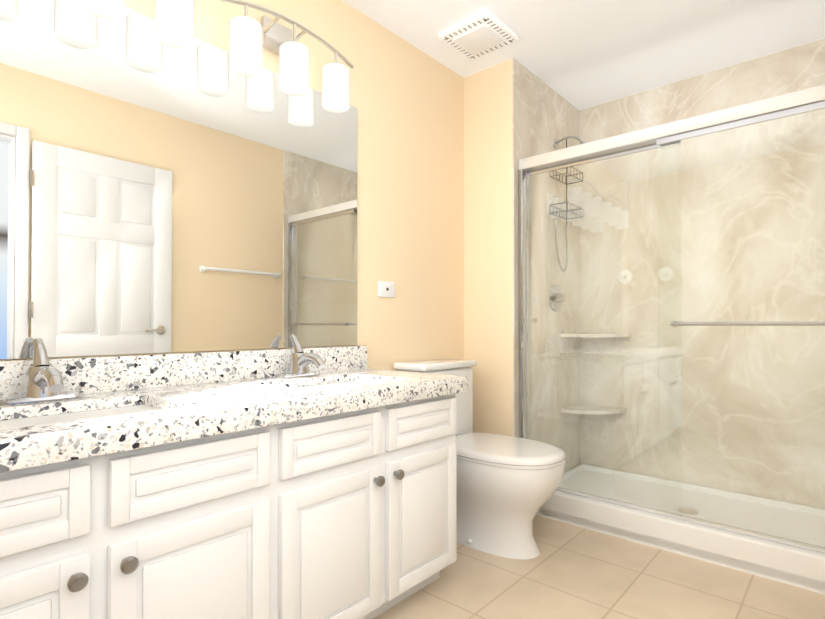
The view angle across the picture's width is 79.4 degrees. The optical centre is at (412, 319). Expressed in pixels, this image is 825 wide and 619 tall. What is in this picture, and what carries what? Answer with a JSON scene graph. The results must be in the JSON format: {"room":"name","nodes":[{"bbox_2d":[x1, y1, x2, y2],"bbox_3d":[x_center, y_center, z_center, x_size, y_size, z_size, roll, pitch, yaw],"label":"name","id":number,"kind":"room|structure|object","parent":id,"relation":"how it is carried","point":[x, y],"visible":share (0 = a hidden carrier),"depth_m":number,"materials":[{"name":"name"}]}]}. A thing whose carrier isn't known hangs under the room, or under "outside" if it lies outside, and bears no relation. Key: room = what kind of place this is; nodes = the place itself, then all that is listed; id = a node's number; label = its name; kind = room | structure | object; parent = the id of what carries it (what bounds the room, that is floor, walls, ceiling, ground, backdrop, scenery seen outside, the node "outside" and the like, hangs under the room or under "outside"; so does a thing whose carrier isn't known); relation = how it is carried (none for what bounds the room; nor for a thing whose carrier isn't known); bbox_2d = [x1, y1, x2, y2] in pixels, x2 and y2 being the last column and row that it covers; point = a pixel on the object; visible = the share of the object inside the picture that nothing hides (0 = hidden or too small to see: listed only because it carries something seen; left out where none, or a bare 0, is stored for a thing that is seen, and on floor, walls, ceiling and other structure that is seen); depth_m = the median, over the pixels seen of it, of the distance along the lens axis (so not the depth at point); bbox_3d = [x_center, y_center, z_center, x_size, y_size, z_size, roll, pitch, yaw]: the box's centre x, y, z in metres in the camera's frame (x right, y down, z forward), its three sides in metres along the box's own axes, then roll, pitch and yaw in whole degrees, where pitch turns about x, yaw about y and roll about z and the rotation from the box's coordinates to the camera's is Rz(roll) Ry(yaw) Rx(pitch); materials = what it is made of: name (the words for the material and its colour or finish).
{"room":"bathroom","nodes":[
{"label":"bathroom","id":0,"kind":"room"},
{"bbox_2d":[0,346,366,393],"bbox_3d":[-0.764,0.164,1.660,0.020,0.104,1.670,-1,-1,41],"label":"backsplash","id":1,"kind":"structure","parent":0,"relation":"attached to","point":[113,372],"depth_m":1.62,"materials":[{"name":"white stone"}]},
{"bbox_2d":[0,0,463,370],"bbox_3d":[-0.648,-0.205,1.893,0.100,2.440,2.760,-1,-1,41],"label":"wall","id":2,"kind":"structure","parent":0,"point":[406,99],"depth_m":2.47,"materials":[{"name":"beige paint"}]},
{"bbox_2d":[78,0,194,48],"bbox_3d":[-0.891,-1.015,1.410,0.179,0.300,0.588,-1,-1,41],"label":"light","id":3,"kind":"object","parent":2,"relation":"attached to","point":[174,23],"visible":1,"depth_m":1.49,"materials":[{"name":"white glass"}]},
{"bbox_2d":[0,0,356,358],"bbox_3d":[-0.783,-0.430,1.658,0.006,1.075,1.605,-1,-1,41],"label":"mirror","id":4,"kind":"object","parent":2,"relation":"attached to","point":[157,195],"visible":0.89,"depth_m":1.61,"materials":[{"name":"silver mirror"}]},
{"bbox_2d":[220,0,353,112],"bbox_3d":[-0.469,-1.010,1.891,0.179,0.300,0.588,-1,-1,41],"label":"light","id":5,"kind":"object","parent":2,"relation":"attached to","point":[250,39],"visible":1,"depth_m":1.83,"materials":[{"name":"white glass"}]},
{"bbox_2d":[378,281,394,297],"bbox_3d":[-0.124,-0.148,2.404,0.010,0.076,0.116,-1,-1,41],"label":"switch plate","id":6,"kind":"object","parent":2,"relation":"attached to","point":[386,288],"visible":1,"depth_m":2.40,"materials":[{"name":"white plastic"}]},
{"bbox_2d":[464,59,512,435],"bbox_3d":[0.707,-0.192,3.192,0.420,2.440,0.980,-1,-1,41],"label":"wall block","id":7,"kind":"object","parent":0,"point":[488,252],"visible":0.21,"depth_m":2.78,"materials":[{"name":"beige paint"}]},
{"bbox_2d":[512,58,580,471],"bbox_3d":[0.835,-0.194,3.013,0.008,2.440,0.880,-1,-1,41],"label":"wall","id":8,"kind":"structure","parent":0,"point":[544,115],"depth_m":2.97,"materials":[{"name":"beige stone"}]},
{"bbox_2d":[549,136,584,311],"bbox_3d":[0.966,-0.581,2.982,0.240,1.063,0.225,-1,-1,41],"label":"shower fixture","id":9,"kind":"object","parent":8,"relation":"attached to","point":[554,291],"visible":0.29,"depth_m":3.02,"materials":[{"name":"silver metal"}]},
{"bbox_2d":[518,84,824,552],"bbox_3d":[1.153,0.000,2.228,1.502,1.764,0.108,-1,-1,41],"label":"shower door frame","id":10,"kind":"object","parent":8,"relation":"attached to","point":[740,116],"visible":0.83,"depth_m":2.22,"materials":[{"name":"clear glass"}]},
{"bbox_2d":[343,0,824,109],"bbox_3d":[0.405,-1.478,1.634,2.040,0.100,3.740,-1,-1,41],"label":"ceiling","id":11,"kind":"structure","parent":0,"point":[580,54],"depth_m":2.47,"materials":[{"name":"paint"}]},
{"bbox_2d":[438,9,518,59],"bbox_3d":[0.329,-1.400,2.471,0.290,0.036,0.290,-1,-1,41],"label":"fan","id":12,"kind":"object","parent":11,"relation":"attached to","point":[483,33],"visible":1,"depth_m":2.44,"materials":[{"name":"white plastic"}]},
{"bbox_2d":[373,515,824,618],"bbox_3d":[0.405,1.062,1.608,2.040,0.100,3.740,-1,-1,41],"label":"floor","id":13,"kind":"structure","parent":0,"point":[569,571],"depth_m":1.88,"materials":[{"name":"tile"}]},
{"bbox_2d":[0,378,467,618],"bbox_3d":[-0.551,0.627,1.468,0.588,0.767,1.620,-1,-1,41],"label":"bathroom vanity","id":14,"kind":"object","parent":13,"relation":"on","point":[297,481],"depth_m":1.23,"materials":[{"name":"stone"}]},
{"bbox_2d":[0,366,463,445],"bbox_3d":[-0.565,0.242,1.484,0.551,0.057,1.670,-1,-1,41],"label":"countertop","id":15,"kind":"structure","parent":14,"relation":"on","point":[189,399],"depth_m":1.36,"materials":[{"name":"white stone"}]},
{"bbox_2d":[0,338,87,405],"bbox_3d":[-0.933,0.129,1.269,0.206,0.162,0.190,-1,-1,41],"label":"faucet","id":16,"kind":"object","parent":15,"relation":"on","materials":[{"name":"silver metal"}]},
{"bbox_2d":[272,334,331,377],"bbox_3d":[-0.399,0.135,1.878,0.206,0.162,0.190,-1,-1,41],"label":"faucet","id":17,"kind":"object","parent":15,"relation":"on","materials":[{"name":"silver metal"}]},
{"bbox_2d":[393,358,565,558],"bbox_3d":[0.332,0.613,2.329,0.766,0.812,0.434,-1,-1,41],"label":"toilet","id":18,"kind":"object","parent":13,"relation":"on","point":[507,486],"visible":0.67,"depth_m":2.15,"materials":[{"name":"ceramic"}]},
{"bbox_2d":[536,464,824,593],"bbox_3d":[1.406,0.954,2.506,1.498,0.135,0.849,-1,-1,41],"label":"shower pan","id":19,"kind":"object","parent":13,"relation":"on","point":[803,568],"visible":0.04,"depth_m":2.33,"materials":[{"name":"white plastic"}]},
{"bbox_2d":[579,38,824,508],"bbox_3d":[1.691,-0.196,2.842,1.504,2.440,0.008,-1,-1,41],"label":"wall","id":20,"kind":"structure","parent":0,"point":[795,69],"depth_m":2.82,"materials":[{"name":"beige stone"}]}
]}

